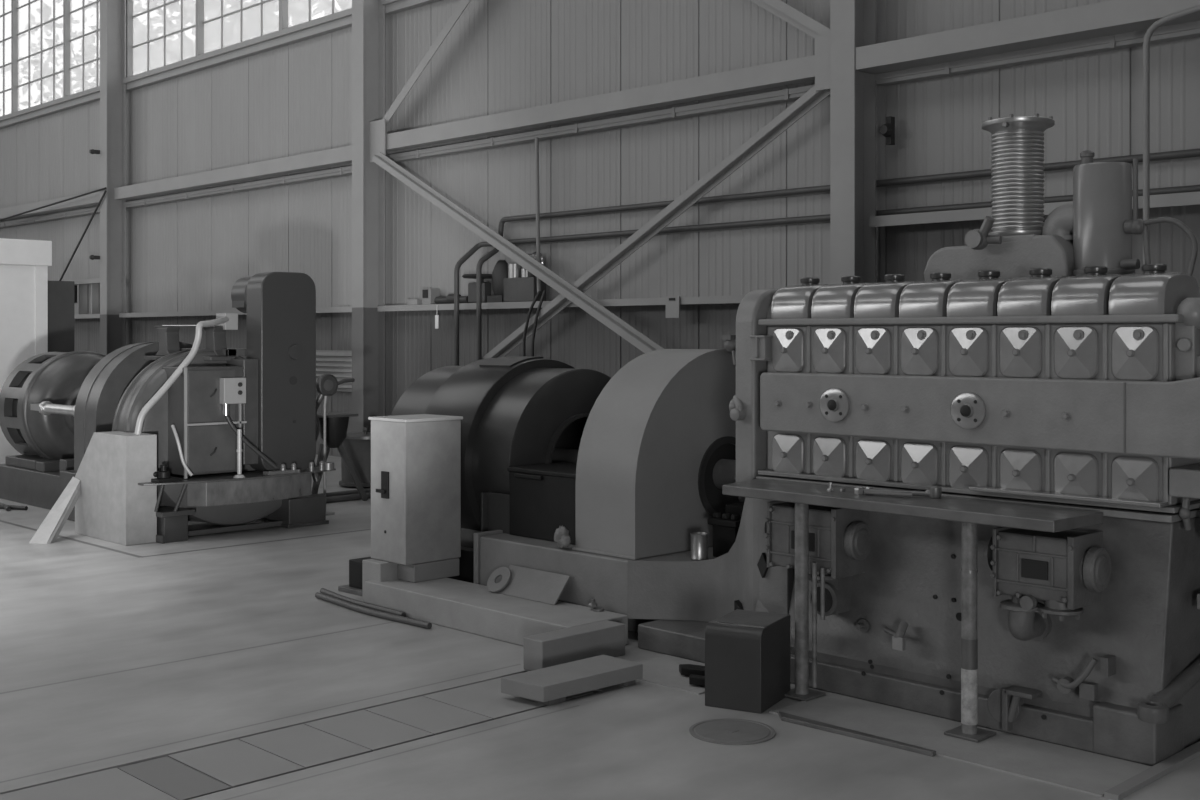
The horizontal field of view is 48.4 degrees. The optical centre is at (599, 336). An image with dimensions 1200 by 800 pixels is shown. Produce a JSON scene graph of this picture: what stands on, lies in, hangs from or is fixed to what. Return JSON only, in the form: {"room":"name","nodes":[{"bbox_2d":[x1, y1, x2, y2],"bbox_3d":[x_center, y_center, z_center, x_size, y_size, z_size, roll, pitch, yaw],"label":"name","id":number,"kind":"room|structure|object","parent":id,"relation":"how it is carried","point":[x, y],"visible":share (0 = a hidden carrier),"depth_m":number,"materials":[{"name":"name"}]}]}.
{"room":"power station hall","nodes":[
{"label":"power station hall","id":0,"kind":"room"},
{"bbox_2d":[0,0,1199,456],"bbox_3d":[-1.276,-3.500,15.571,0.016,10.200,38.000,0,0,-45],"label":"wall","id":1,"kind":"structure","parent":0,"point":[499,56],"depth_m":14.62,"materials":[{"name":"metal"}]},
{"bbox_2d":[0,0,10,115],"bbox_3d":[-12.111,-6.080,26.549,0.120,3.640,2.410,0,0,-45],"label":"window","id":2,"kind":"structure","parent":1,"relation":"in","point":[4,13],"depth_m":26.14,"materials":[{"name":"paint"}]},
{"bbox_2d":[11,0,62,112],"bbox_3d":[-10.422,-6.080,24.830,0.120,3.640,2.410,0,0,-45],"label":"window","id":3,"kind":"structure","parent":1,"relation":"in","point":[15,7],"depth_m":25.25,"materials":[{"name":"paint"}]},
{"bbox_2d":[0,86,99,128],"bbox_3d":[-10.458,-4.180,24.795,0.160,0.180,7.110,0,0,-45],"label":"window sill","id":4,"kind":"structure","parent":1,"relation":"attached to","point":[93,94],"depth_m":24.21,"materials":[{"name":"paint"}]},
{"bbox_2d":[74,286,76,302],"bbox_3d":[-9.249,-0.750,23.487,0.170,0.300,0.230,0,0,-45],"label":"box","id":5,"kind":"object","parent":1,"relation":"attached to","point":[75,287],"visible":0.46,"depth_m":23.38,"materials":[{"name":"black metal"}]},
{"bbox_2d":[63,0,99,96],"bbox_3d":[-8.733,-6.080,23.111,0.120,3.640,2.410,0,0,-45],"label":"window","id":6,"kind":"structure","parent":1,"relation":"in","point":[67,4],"depth_m":23.88,"materials":[{"name":"paint"}]},
{"bbox_2d":[64,278,99,313],"bbox_3d":[-8.787,-0.695,23.051,0.180,0.610,2.200,0,0,-45],"label":"wall frame","id":7,"kind":"object","parent":1,"relation":"attached to","point":[82,284],"visible":0.69,"depth_m":23.24,"materials":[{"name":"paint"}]},
{"bbox_2d":[126,0,195,77],"bbox_3d":[-6.988,-6.080,21.335,0.120,3.640,2.410,0,0,-45],"label":"window","id":8,"kind":"structure","parent":1,"relation":"in","point":[130,16],"depth_m":21.75,"materials":[{"name":"paint"}]},
{"bbox_2d":[0,166,351,227],"bbox_3d":[-7.898,-2.180,22.186,0.135,0.100,14.360,0,0,-45],"label":"wall ledge","id":9,"kind":"object","parent":1,"relation":"attached to","point":[342,171],"depth_m":20.13,"materials":[{"name":"paint"}]},
{"bbox_2d":[196,0,272,55],"bbox_3d":[-5.298,-6.080,19.616,0.120,3.640,2.410,0,0,-45],"label":"window","id":10,"kind":"structure","parent":1,"relation":"in","point":[200,4],"depth_m":20.31,"materials":[{"name":"paint"}]},
{"bbox_2d":[119,307,351,317],"bbox_3d":[-5.368,-0.356,19.548,0.225,0.072,7.050,0,0,-45],"label":"wall ledge","id":11,"kind":"object","parent":1,"relation":"attached to","point":[319,309],"visible":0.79,"depth_m":20.05,"materials":[{"name":"paint"}]},
{"bbox_2d":[123,8,351,90],"bbox_3d":[-5.334,-4.180,19.581,0.160,0.180,7.110,0,0,-45],"label":"window sill","id":12,"kind":"structure","parent":1,"relation":"attached to","point":[342,19],"depth_m":19.32,"materials":[{"name":"paint"}]},
{"bbox_2d":[279,0,334,29],"bbox_3d":[-3.609,-6.080,17.897,0.120,3.640,2.410,0,0,-45],"label":"window","id":13,"kind":"structure","parent":1,"relation":"in","point":[284,5],"depth_m":18.69,"materials":[{"name":"paint"}]},
{"bbox_2d":[316,350,351,391],"bbox_3d":[-3.715,0.450,17.976,0.080,0.540,1.850,0,0,-45],"label":"louvres","id":14,"kind":"object","parent":1,"relation":"attached to","point":[337,363],"visible":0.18,"depth_m":17.73,"materials":[{"name":"paint"}]},
{"bbox_2d":[381,0,438,14],"bbox_3d":[-0.210,-4.180,14.367,0.160,0.180,7.110,0,0,-45],"label":"window sill","id":15,"kind":"structure","parent":1,"relation":"attached to","point":[391,6],"depth_m":16.65,"materials":[{"name":"paint"}]},
{"bbox_2d":[377,295,744,311],"bbox_3d":[-0.244,-0.356,14.334,0.225,0.072,7.050,0,0,-45],"label":"wall ledge","id":16,"kind":"object","parent":1,"relation":"attached to","point":[704,299],"visible":0.54,"depth_m":14.22,"materials":[{"name":"paint"}]},
{"bbox_2d":[407,299,421,304],"bbox_3d":[-2.254,-0.427,16.361,0.120,0.070,0.200,0,0,-45],"label":"paper packet","id":17,"kind":"object","parent":16,"relation":"on","point":[409,301],"visible":0.73,"depth_m":16.30,"materials":[{"name":"paper"}]},
{"bbox_2d":[422,289,439,304],"bbox_3d":[-2.050,-0.487,16.163,0.148,0.190,0.170,0,0,-45],"label":"box","id":18,"kind":"object","parent":16,"relation":"on","point":[428,295],"visible":0.78,"depth_m":16.10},
{"bbox_2d":[435,315,438,328],"bbox_3d":[-1.940,-0.240,15.885,0.011,0.280,0.060,0,0,-45],"label":"tag","id":19,"kind":"object","parent":16,"relation":"hanging from","point":[436,316],"visible":1,"depth_m":15.88,"materials":[{"name":"white paper"}]},
{"bbox_2d":[434,294,467,303],"bbox_3d":[-1.743,-0.452,15.813,0.118,0.119,0.600,0,0,-45],"label":"bar","id":20,"kind":"object","parent":16,"relation":"on","point":[449,299],"visible":0.67,"depth_m":15.78,"materials":[{"name":"black metal"}]},
{"bbox_2d":[462,274,475,302],"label":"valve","id":21,"kind":"object","parent":16,"relation":"on","point":[471,286],"depth_m":15.43,"materials":[{"name":"metal"}]},
{"bbox_2d":[482,274,491,302],"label":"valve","id":22,"kind":"object","parent":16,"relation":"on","point":[486,289],"depth_m":15.31,"materials":[{"name":"metal"}]},
{"bbox_2d":[487,260,507,302],"bbox_3d":[-1.120,-0.634,15.221,0.199,0.483,0.276,0,0,-45],"label":"pump","id":23,"kind":"object","parent":16,"relation":"on","point":[500,271],"visible":0.8,"depth_m":15.14,"materials":[{"name":"black metal"}]},
{"bbox_2d":[504,264,545,301],"bbox_3d":[-0.842,-0.607,14.931,0.190,0.430,0.520,0,0,-45],"label":"tool case","id":24,"kind":"object","parent":16,"relation":"on","point":[518,287],"visible":0.76,"depth_m":14.86,"materials":[{"name":"metal"}]},
{"bbox_2d":[523,252,543,276],"bbox_3d":[-0.782,-0.809,14.836,0.198,0.295,0.250,0,0,-45],"label":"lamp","id":25,"kind":"object","parent":24,"relation":"on","point":[533,254],"visible":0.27,"depth_m":14.82,"materials":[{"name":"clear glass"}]},
{"bbox_2d":[666,296,679,317],"bbox_3d":[0.715,-0.295,13.167,0.022,0.210,0.180,0,0,-45],"label":"notice","id":26,"kind":"object","parent":16,"relation":"attached to","point":[672,302],"visible":1,"depth_m":13.15,"materials":[{"name":"paper"}]},
{"bbox_2d":[386,21,1199,162],"bbox_3d":[2.350,-2.240,11.759,0.135,0.100,14.360,0,0,-45],"label":"girder","id":27,"kind":"object","parent":1,"relation":"attached to","point":[1192,29],"depth_m":11.62,"materials":[{"name":"metal"}]},
{"bbox_2d":[535,137,540,293],"bbox_3d":[-0.674,-1.335,14.643,0.060,1.732,0.234,0,0,-10],"label":"conduit","id":28,"kind":"object","parent":27,"relation":"attached to","point":[536,138],"visible":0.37,"depth_m":14.71,"materials":[{"name":"metal"}]},
{"bbox_2d":[454,185,1199,365],"bbox_3d":[5.124,0.245,8.737,0.378,2.711,19.081,0,0,-45],"label":"pipe","id":29,"kind":"object","parent":1,"relation":"attached to","point":[1192,188],"visible":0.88,"depth_m":12.81,"materials":[{"name":"metal"}]},
{"bbox_2d":[476,148,1199,360],"bbox_3d":[5.266,0.112,8.593,0.378,2.976,18.676,0,0,-45],"label":"pipe","id":30,"kind":"object","parent":1,"relation":"attached to","point":[1188,153],"visible":0.73,"depth_m":12.51,"materials":[{"name":"metal"}]},
{"bbox_2d":[869,191,1199,226],"bbox_3d":[4.879,-0.996,9.120,0.225,0.092,7.050,0,0,-45],"label":"wall ledge","id":31,"kind":"object","parent":1,"relation":"attached to","point":[1188,198],"visible":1,"depth_m":10.86,"materials":[{"name":"paint"}]},
{"bbox_2d":[0,454,1199,799],"bbox_3d":[-8.054,1.700,8.909,19.000,0.200,38.000,0,0,-45],"label":"floor","id":32,"kind":"structure","parent":0,"point":[113,655],"depth_m":5.89,"materials":[{"name":"concrete"}]},
{"bbox_2d":[0,504,27,509],"bbox_3d":[-6.095,1.580,12.851,1.920,0.040,0.209,0,0,39],"label":"cable","id":33,"kind":"object","parent":32,"relation":"on","point":[15,507],"visible":0.9,"depth_m":12.35,"materials":[{"name":"black rubber"}]},
{"bbox_2d":[0,238,51,463],"bbox_3d":[-8.339,0.190,17.189,1.640,2.820,2.290,0,0,-45],"label":"tall cabinet","id":34,"kind":"object","parent":32,"relation":"on","point":[24,264],"visible":0.66,"depth_m":16.71,"materials":[{"name":"metal"}]},
{"bbox_2d":[0,238,51,265],"bbox_3d":[-8.339,-1.060,17.189,1.640,0.320,2.290,0,0,-44],"label":"hood","id":35,"kind":"object","parent":34,"relation":"attached to","point":[13,252],"depth_m":16.71,"materials":[{"name":"white metal"}]},
{"bbox_2d":[0,351,105,509],"bbox_3d":[-4.899,0.868,12.943,1.245,1.465,2.170,0,0,-45],"label":"motor","id":36,"kind":"object","parent":32,"relation":"on","point":[38,398],"visible":0.44,"depth_m":12.86,"materials":[{"name":"metal"}]},
{"bbox_2d":[29,477,80,543],"bbox_3d":[-4.285,1.370,10.614,0.177,0.460,0.572,0,0,13],"label":"plank","id":37,"kind":"object","parent":32,"relation":"on","point":[52,525],"visible":1,"depth_m":10.56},
{"bbox_2d":[48,281,73,351],"bbox_3d":[-7.061,0.435,17.386,0.400,2.330,0.100,0,0,-45],"label":"board","id":38,"kind":"object","parent":32,"relation":"on","point":[60,293],"visible":0.24,"depth_m":17.36,"materials":[{"name":"paint"}]},
{"bbox_2d":[0,768,176,799],"bbox_3d":[-1.786,1.701,4.635,0.444,0.198,0.496,0,0,-45],"label":"cover plate","id":39,"kind":"object","parent":32,"relation":"on","point":[114,783],"visible":1,"depth_m":4.72,"materials":[{"name":"metal"}]},
{"bbox_2d":[100,0,125,354],"bbox_3d":[-8.039,-3.500,22.048,0.460,10.200,0.400,0,0,-45],"label":"steel column","id":40,"kind":"structure","parent":32,"relation":"on","point":[112,12],"depth_m":22.03,"materials":[{"name":"metal"}]},
{"bbox_2d":[0,191,99,218],"bbox_3d":[-10.572,-2.352,24.683,0.160,0.190,7.050,0,0,-45],"label":"girder","id":41,"kind":"object","parent":40,"relation":"attached to","point":[91,199],"visible":0.85,"depth_m":23.76,"materials":[{"name":"metal"}]},
{"bbox_2d":[0,187,106,220],"bbox_3d":[-9.646,-2.310,23.398,0.031,0.271,4.502,0,0,-45],"label":"wire","id":42,"kind":"object","parent":40,"relation":"attached to","point":[104,188],"visible":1,"depth_m":23.21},
{"bbox_2d":[59,191,106,280],"bbox_3d":[-8.770,-1.600,22.507,0.036,1.586,2.021,0,0,-45],"label":"wire","id":43,"kind":"object","parent":40,"relation":"attached to","point":[104,193],"visible":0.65,"depth_m":22.41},
{"bbox_2d":[74,314,99,318],"bbox_3d":[-10.492,-0.356,24.762,0.225,0.072,7.050,0,0,-45],"label":"wall ledge","id":44,"kind":"object","parent":40,"relation":"attached to","point":[76,316],"visible":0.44,"depth_m":22.88,"materials":[{"name":"paint"}]},
{"bbox_2d":[89,149,99,153],"bbox_3d":[-8.325,-3.050,21.990,0.150,0.086,0.090,0,0,-45],"label":"clip","id":45,"kind":"object","parent":40,"relation":"attached to","point":[92,151],"visible":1,"depth_m":21.96,"materials":[{"name":"black metal"}]},
{"bbox_2d":[75,431,156,545],"bbox_3d":[-3.870,1.180,10.646,0.256,0.840,0.948,0,0,-45],"label":"pedestal","id":46,"kind":"object","parent":32,"relation":"on","point":[111,505],"visible":0.98,"depth_m":10.37,"materials":[{"name":"concrete"}]},
{"bbox_2d":[60,342,192,520],"bbox_3d":[-4.000,0.818,12.031,1.440,1.565,0.730,0,0,-45],"label":"guard","id":47,"kind":"object","parent":32,"relation":"on","point":[102,389],"visible":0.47,"depth_m":11.54,"materials":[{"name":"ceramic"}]},
{"bbox_2d":[118,756,230,799],"bbox_3d":[-1.554,1.702,4.863,0.194,0.196,0.496,0,0,-45],"label":"cover plate","id":48,"kind":"object","parent":32,"relation":"on","point":[165,774],"visible":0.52,"depth_m":4.85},
{"bbox_2d":[112,272,335,543],"bbox_3d":[-3.215,0.527,11.197,1.789,2.145,1.320,0,0,-45],"label":"machine","id":49,"kind":"object","parent":32,"relation":"on","point":[236,435],"visible":0.97,"depth_m":10.97,"materials":[{"name":"metal"}]},
{"bbox_2d":[155,326,222,327],"bbox_3d":[-3.448,-0.088,11.291,0.655,0.014,0.172,0,0,23],"label":"tray","id":50,"kind":"object","parent":49,"relation":"on","point":[155,326],"depth_m":11.24,"materials":[{"name":"metal"}]},
{"bbox_2d":[157,471,281,524],"bbox_3d":[-3.190,1.345,11.208,1.420,0.410,0.640,0,0,-44],"label":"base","id":51,"kind":"object","parent":49,"relation":"on","point":[235,514],"depth_m":10.92,"materials":[{"name":"grey metal"}]},
{"bbox_2d":[168,739,303,787],"bbox_3d":[-1.376,1.701,5.038,0.294,0.198,0.496,0,0,-45],"label":"cover plate","id":52,"kind":"object","parent":32,"relation":"on","point":[233,763],"visible":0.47,"depth_m":5.01,"materials":[{"name":"metal"}]},
{"bbox_2d":[239,724,371,768],"bbox_3d":[-1.162,1.701,5.249,0.294,0.198,0.496,0,0,-45],"label":"cover plate","id":53,"kind":"object","parent":32,"relation":"on","point":[305,746],"visible":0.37,"depth_m":5.24,"materials":[{"name":"metal"}]},
{"bbox_2d":[312,374,354,515],"bbox_3d":[-2.415,0.968,12.087,0.452,1.265,0.179,0,0,-33],"label":"stand","id":54,"kind":"object","parent":32,"relation":"on","point":[326,384],"visible":0.71,"depth_m":12.03,"materials":[{"name":"black metal"}]},
{"bbox_2d":[312,412,367,500],"bbox_3d":[-2.561,1.173,12.816,0.583,0.877,0.552,0,0,1],"label":"tripod stand","id":55,"kind":"object","parent":32,"relation":"on","point":[336,422],"visible":0.72,"depth_m":12.72,"materials":[{"name":"metal"}]},
{"bbox_2d":[317,412,357,417],"bbox_3d":[-2.568,0.748,12.793,0.370,0.025,0.350,0,0,-44],"label":"tray","id":56,"kind":"object","parent":55,"relation":"on","point":[334,414],"depth_m":12.69,"materials":[{"name":"metal"}]},
{"bbox_2d":[317,488,370,496],"bbox_3d":[-2.421,1.570,13.520,0.059,0.059,1.702,0,0,43],"label":"pipe","id":57,"kind":"object","parent":32,"relation":"on","point":[368,490],"visible":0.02,"depth_m":13.34,"materials":[{"name":"metal"}]},
{"bbox_2d":[326,492,370,502],"bbox_3d":[-2.210,1.570,13.306,0.059,0.059,1.702,0,0,43],"label":"pipe","id":58,"kind":"object","parent":32,"relation":"on","point":[352,496],"visible":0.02,"depth_m":12.98,"materials":[{"name":"metal"}]},
{"bbox_2d":[339,427,370,487],"bbox_3d":[-2.505,1.286,14.363,0.610,0.628,0.610,0,0,-45],"label":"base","id":59,"kind":"object","parent":32,"relation":"on","point":[357,446],"visible":0.52,"depth_m":14.10,"materials":[{"name":"metal"}]},
{"bbox_2d":[338,557,372,595],"bbox_3d":[-1.355,1.485,8.413,0.420,0.230,0.420,0,0,-45],"label":"box","id":60,"kind":"object","parent":32,"relation":"on","point":[354,587],"visible":0.23,"depth_m":8.35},
{"bbox_2d":[320,588,405,616],"bbox_3d":[-1.436,1.582,7.949,0.067,0.036,0.956,0,0,-40],"label":"rod","id":61,"kind":"object","parent":32,"relation":"on","point":[322,590],"visible":0.75,"depth_m":7.86,"materials":[{"name":"paint"}]},
{"bbox_2d":[352,0,384,432],"bbox_3d":[-2.915,-3.500,16.834,0.460,10.200,0.400,0,0,-45],"label":"steel column","id":62,"kind":"structure","parent":32,"relation":"on","point":[368,16],"depth_m":16.80,"materials":[{"name":"metal"}]},
{"bbox_2d":[114,145,351,199],"bbox_3d":[-5.448,-2.352,19.469,0.160,0.190,7.050,0,0,-45],"label":"girder","id":63,"kind":"object","parent":62,"relation":"attached to","point":[341,155],"visible":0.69,"depth_m":19.04,"materials":[{"name":"metal"}]},
{"bbox_2d":[304,710,432,751],"bbox_3d":[-0.948,1.701,5.459,0.294,0.198,0.496,0,0,-45],"label":"cover plate","id":64,"kind":"object","parent":32,"relation":"on","point":[369,730],"visible":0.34,"depth_m":5.43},
{"bbox_2d":[315,592,431,628],"bbox_3d":[-1.347,1.582,7.734,0.075,0.036,1.184,0,0,-43],"label":"rod","id":65,"kind":"object","parent":32,"relation":"on","point":[375,613],"visible":1,"depth_m":7.62,"materials":[{"name":"paint"}]},
{"bbox_2d":[365,696,492,735],"bbox_3d":[-0.731,1.701,5.673,0.304,0.198,0.496,0,0,-45],"label":"cover plate","id":66,"kind":"object","parent":32,"relation":"on","point":[435,717],"visible":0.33,"depth_m":5.65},
{"bbox_2d":[362,558,627,645],"bbox_3d":[-0.626,1.469,7.493,0.510,0.262,1.874,0,0,-45],"label":"concrete plinth","id":67,"kind":"object","parent":32,"relation":"on","point":[424,591],"visible":0.7,"depth_m":7.38,"materials":[{"name":"concrete"}]},
{"bbox_2d":[368,414,462,564],"bbox_3d":[-1.120,0.909,8.069,0.446,0.854,0.380,0,0,-45],"label":"base cabinet","id":68,"kind":"object","parent":67,"relation":"on","point":[416,459],"visible":1,"depth_m":7.94,"materials":[{"name":"metal"}]},
{"bbox_2d":[487,567,510,592],"bbox_3d":[-0.572,1.375,7.569,0.111,0.135,0.164,0,0,-45],"label":"ring","id":69,"kind":"object","parent":67,"relation":"on","point":[505,572],"visible":1,"depth_m":7.56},
{"bbox_2d":[589,598,603,611],"bbox_3d":[-0.018,1.415,7.051,0.060,0.060,0.084,0,0,-45],"label":"bolt","id":70,"kind":"object","parent":67,"relation":"on","point":[592,604],"visible":1,"depth_m":7.04,"materials":[{"name":"metal"}]},
{"bbox_2d":[391,356,610,582],"bbox_3d":[-0.349,0.864,8.595,1.370,1.472,2.050,0,0,-45],"label":"generator","id":71,"kind":"object","parent":32,"relation":"on","point":[525,418],"visible":0.42,"depth_m":8.20,"materials":[{"name":"metal"}]},
{"bbox_2d":[423,673,592,719],"bbox_3d":[-0.409,1.701,5.988,0.584,0.198,0.496,0,0,-45],"label":"cover plate","id":72,"kind":"object","parent":32,"relation":"on","point":[485,698],"visible":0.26,"depth_m":5.90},
{"bbox_2d":[523,291,540,355],"bbox_3d":[-0.743,0.546,14.519,0.212,2.108,0.050,0,0,16],"label":"power cable","id":73,"kind":"object","parent":32,"relation":"on","point":[539,292],"visible":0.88,"depth_m":14.52,"materials":[{"name":"black rubber"}]},
{"bbox_2d":[496,565,569,604],"bbox_3d":[-0.378,1.372,7.410,0.122,0.142,0.500,0,0,-45],"label":"steel plate","id":74,"kind":"object","parent":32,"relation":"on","point":[526,583],"visible":1,"depth_m":7.38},
{"bbox_2d":[531,291,545,356],"bbox_3d":[-0.663,0.547,14.441,0.166,2.105,0.047,0,0,4],"label":"power cable","id":75,"kind":"object","parent":32,"relation":"on","point":[544,292],"visible":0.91,"depth_m":14.43,"materials":[{"name":"black rubber"}]},
{"bbox_2d":[501,655,642,705],"bbox_3d":[-0.120,1.554,6.037,0.630,0.092,0.270,0,0,-45],"label":"step block","id":76,"kind":"object","parent":32,"relation":"on","point":[548,686],"visible":1,"depth_m":5.95,"materials":[{"name":"concrete"}]},
{"bbox_2d":[524,620,624,670],"bbox_3d":[-0.120,1.522,6.569,0.563,0.157,0.140,0,0,-45],"label":"concrete block","id":77,"kind":"object","parent":32,"relation":"on","point":[606,637],"visible":0.86,"depth_m":6.49,"materials":[{"name":"concrete"}]},
{"bbox_2d":[474,497,792,632],"bbox_3d":[0.385,1.153,7.801,1.515,0.893,2.892,0,0,-45],"label":"machine base","id":78,"kind":"object","parent":32,"relation":"on","point":[672,586],"visible":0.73,"depth_m":6.97,"materials":[{"name":"metal"}]},
{"bbox_2d":[554,526,570,547],"bbox_3d":[-0.204,1.105,7.372,0.077,0.130,0.136,0,0,-27],"label":"rag","id":79,"kind":"object","parent":78,"relation":"on","point":[561,535],"visible":1,"depth_m":7.36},
{"bbox_2d":[572,349,742,559],"bbox_3d":[0.548,0.618,7.696,1.499,1.104,0.480,0,0,-45],"label":"guard","id":80,"kind":"object","parent":78,"relation":"on","point":[653,439],"visible":0.62,"depth_m":7.27,"materials":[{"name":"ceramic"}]},
{"bbox_2d":[690,532,707,560],"bbox_3d":[0.522,1.103,7.030,0.096,0.136,0.096,0,0,-45],"label":"tin can","id":81,"kind":"object","parent":78,"relation":"on","point":[699,540],"visible":0.98,"depth_m":6.99,"materials":[{"name":"metal"}]},
{"bbox_2d":[637,654,704,694],"bbox_3d":[0.416,1.575,6.306,0.434,0.050,0.687,0,0,-45],"label":"concrete pad","id":82,"kind":"object","parent":32,"relation":"on","point":[663,670],"depth_m":6.27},
{"bbox_2d":[689,718,775,744],"bbox_3d":[0.535,1.596,5.405,0.348,0.008,0.348,0,0,-45],"label":"manhole cover","id":83,"kind":"object","parent":32,"relation":"on","point":[726,731],"visible":1,"depth_m":5.39,"materials":[{"name":"metal"}]},
{"bbox_2d":[705,609,789,713],"bbox_3d":[0.654,1.421,5.887,0.262,0.358,0.360,0,0,28],"label":"box","id":84,"kind":"object","parent":32,"relation":"on","point":[747,652],"visible":0.99,"depth_m":5.75,"materials":[{"name":"metal"}]},
{"bbox_2d":[830,0,875,283],"bbox_3d":[2.209,-3.500,11.620,0.460,10.200,0.400,0,0,-45],"label":"steel column","id":85,"kind":"structure","parent":32,"relation":"on","point":[852,22],"depth_m":11.57,"materials":[{"name":"metal"}]},
{"bbox_2d":[386,55,814,152],"bbox_3d":[-0.325,-2.412,14.255,0.160,0.190,7.050,0,0,-45],"label":"girder","id":86,"kind":"object","parent":85,"relation":"attached to","point":[798,70],"visible":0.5,"depth_m":13.64,"materials":[{"name":"metal"}]},
{"bbox_2d":[369,119,385,162],"bbox_3d":[-2.763,-2.435,16.583,0.015,0.510,0.330,0,0,-45],"label":"gusset plate","id":87,"kind":"object","parent":86,"relation":"attached to","point":[377,129],"visible":1,"depth_m":16.57,"materials":[{"name":"paint"}]},
{"bbox_2d":[372,152,663,352],"bbox_3d":[-1.045,-0.998,14.760,0.082,2.587,4.976,0,0,-45],"label":"brace","id":88,"kind":"object","parent":87,"relation":"attached to","point":[616,324],"visible":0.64,"depth_m":14.54,"materials":[{"name":"paint"}]},
{"bbox_2d":[382,0,470,124],"bbox_3d":[-1.285,-4.185,15.197,0.082,3.382,4.394,0,0,-45],"label":"brace","id":89,"kind":"object","parent":86,"relation":"attached to","point":[463,4],"visible":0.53,"depth_m":15.95,"materials":[{"name":"paint"}]},
{"bbox_2d":[750,0,829,37],"bbox_3d":[0.810,-3.765,13.064,0.082,2.496,3.781,0,0,-45],"label":"brace","id":90,"kind":"object","parent":86,"relation":"attached to","point":[813,28],"depth_m":12.08,"materials":[{"name":"paint"}]},
{"bbox_2d":[815,34,829,90],"bbox_3d":[1.992,-2.420,11.744,0.015,0.480,0.240,0,0,-45],"label":"gusset plate","id":91,"kind":"object","parent":86,"relation":"attached to","point":[822,43],"visible":0.64,"depth_m":11.76,"materials":[{"name":"paint"}]},
{"bbox_2d":[482,86,829,358],"bbox_3d":[-0.150,-0.575,13.992,0.082,3.540,6.489,0,0,-45],"label":"brace","id":92,"kind":"object","parent":85,"relation":"attached to","point":[811,98],"visible":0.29,"depth_m":13.08,"materials":[{"name":"paint"}]},
{"bbox_2d":[879,116,894,144],"bbox_3d":[2.480,-1.780,11.501,0.140,0.240,0.120,0,0,-45],"label":"wall hook","id":93,"kind":"object","parent":85,"relation":"attached to","point":[887,130],"visible":1,"depth_m":11.50,"materials":[{"name":"black metal"}]},
{"bbox_2d":[856,0,1199,73],"bbox_3d":[4.756,-2.380,8.999,0.280,0.190,7.050,0,0,-45],"label":"girder","id":94,"kind":"object","parent":85,"relation":"attached to","point":[1111,17],"visible":1,"depth_m":10.36,"materials":[{"name":"metal"}]},
{"bbox_2d":[1143,5,1199,271],"bbox_3d":[4.573,-0.421,8.914,0.046,4.043,1.909,0,0,-45],"label":"conduit","id":95,"kind":"object","parent":94,"relation":"attached to","point":[1146,43],"visible":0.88,"depth_m":9.56,"materials":[{"name":"metal"}]},
{"bbox_2d":[778,711,935,755],"bbox_3d":[1.001,1.591,5.357,0.057,0.018,0.758,0,0,-45],"label":"strip","id":96,"kind":"object","parent":32,"relation":"on","point":[786,717],"visible":1,"depth_m":5.34,"materials":[{"name":"metal"}]},
{"bbox_2d":[638,114,1199,765],"bbox_3d":[1.662,0.301,6.239,1.494,2.599,3.172,0,0,-45],"label":"engine","id":97,"kind":"object","parent":32,"relation":"on","point":[1031,362],"visible":0.98,"depth_m":5.64,"materials":[{"name":"metal"}]},
{"bbox_2d":[1072,150,1135,275],"bbox_3d":[2.193,-0.536,5.829,0.270,0.552,0.270,0,0,-44],"label":"canister","id":98,"kind":"object","parent":97,"relation":"on","point":[1102,230],"depth_m":5.72,"materials":[{"name":"metal"}]},
{"bbox_2d":[769,692,1151,796],"bbox_3d":[1.388,1.597,5.318,0.434,0.006,1.460,0,0,-45],"label":"floor plate","id":99,"kind":"object","parent":32,"relation":"on","point":[1067,767],"visible":0.79,"depth_m":5.20,"materials":[{"name":"metal"}]},
{"bbox_2d":[722,479,1102,741],"bbox_3d":[1.229,1.138,5.690,0.370,0.912,1.724,0,0,-45],"label":"work platform","id":100,"kind":"object","parent":99,"relation":"on","point":[970,512],"visible":0.96,"depth_m":5.47,"materials":[{"name":"metal"}]},
{"bbox_2d":[854,486,941,498],"bbox_3d":[1.269,0.656,5.710,0.373,0.050,0.082,0,0,27],"label":"wrench","id":101,"kind":"object","parent":100,"relation":"on","point":[935,492],"visible":1,"depth_m":5.68,"materials":[{"name":"metal"}]},
{"bbox_2d":[925,486,941,498],"bbox_3d":[1.413,0.656,5.656,0.051,0.050,0.069,0,0,-44],"label":"socket","id":102,"kind":"object","parent":101,"relation":"attached to","point":[935,492],"depth_m":5.63,"materials":[{"name":"metal"}]},
{"bbox_2d":[1104,741,1199,799],"bbox_3d":[2.625,1.590,5.461,2.400,0.020,0.050,0,0,-45],"label":"strip","id":103,"kind":"object","parent":32,"relation":"on","point":[1133,784],"visible":1,"depth_m":4.84,"materials":[{"name":"metal"}]},
{"label":"outside","id":104,"kind":"structure","parent":0,"visible":0},
{"label":"ground","id":105,"kind":"structure","parent":104,"visible":0},
{"bbox_2d":[0,7,174,116],"bbox_3d":[-22.733,-6.770,61.770,11.764,16.946,11.977,0,0,-45],"label":"leafy tree","id":106,"kind":"object","parent":105,"relation":"on","point":[74,35],"visible":0.03,"depth_m":60.68,"materials":[{"name":"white plant"}]},
{"bbox_2d":[20,0,260,103],"bbox_3d":[-15.821,-7.267,50.362,10.938,17.941,11.049,0,0,-45],"label":"leafy tree","id":107,"kind":"object","parent":105,"relation":"on","point":[47,10],"visible":0.08,"depth_m":49.52,"materials":[{"name":"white plant"}]},
{"bbox_2d":[72,0,331,89],"bbox_3d":[-10.791,-5.779,39.637,8.850,14.966,8.825,0,0,-45],"label":"leafy tree","id":108,"kind":"object","parent":105,"relation":"on","point":[174,55],"visible":0.06,"depth_m":38.76,"materials":[{"name":"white plant"}]},
{"bbox_2d":[168,0,351,59],"bbox_3d":[-6.140,-6.290,31.866,8.265,15.987,7.842,0,0,-45],"label":"leafy tree","id":109,"kind":"object","parent":105,"relation":"on","point":[213,6],"visible":0.09,"depth_m":30.66,"materials":[{"name":"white plant"}]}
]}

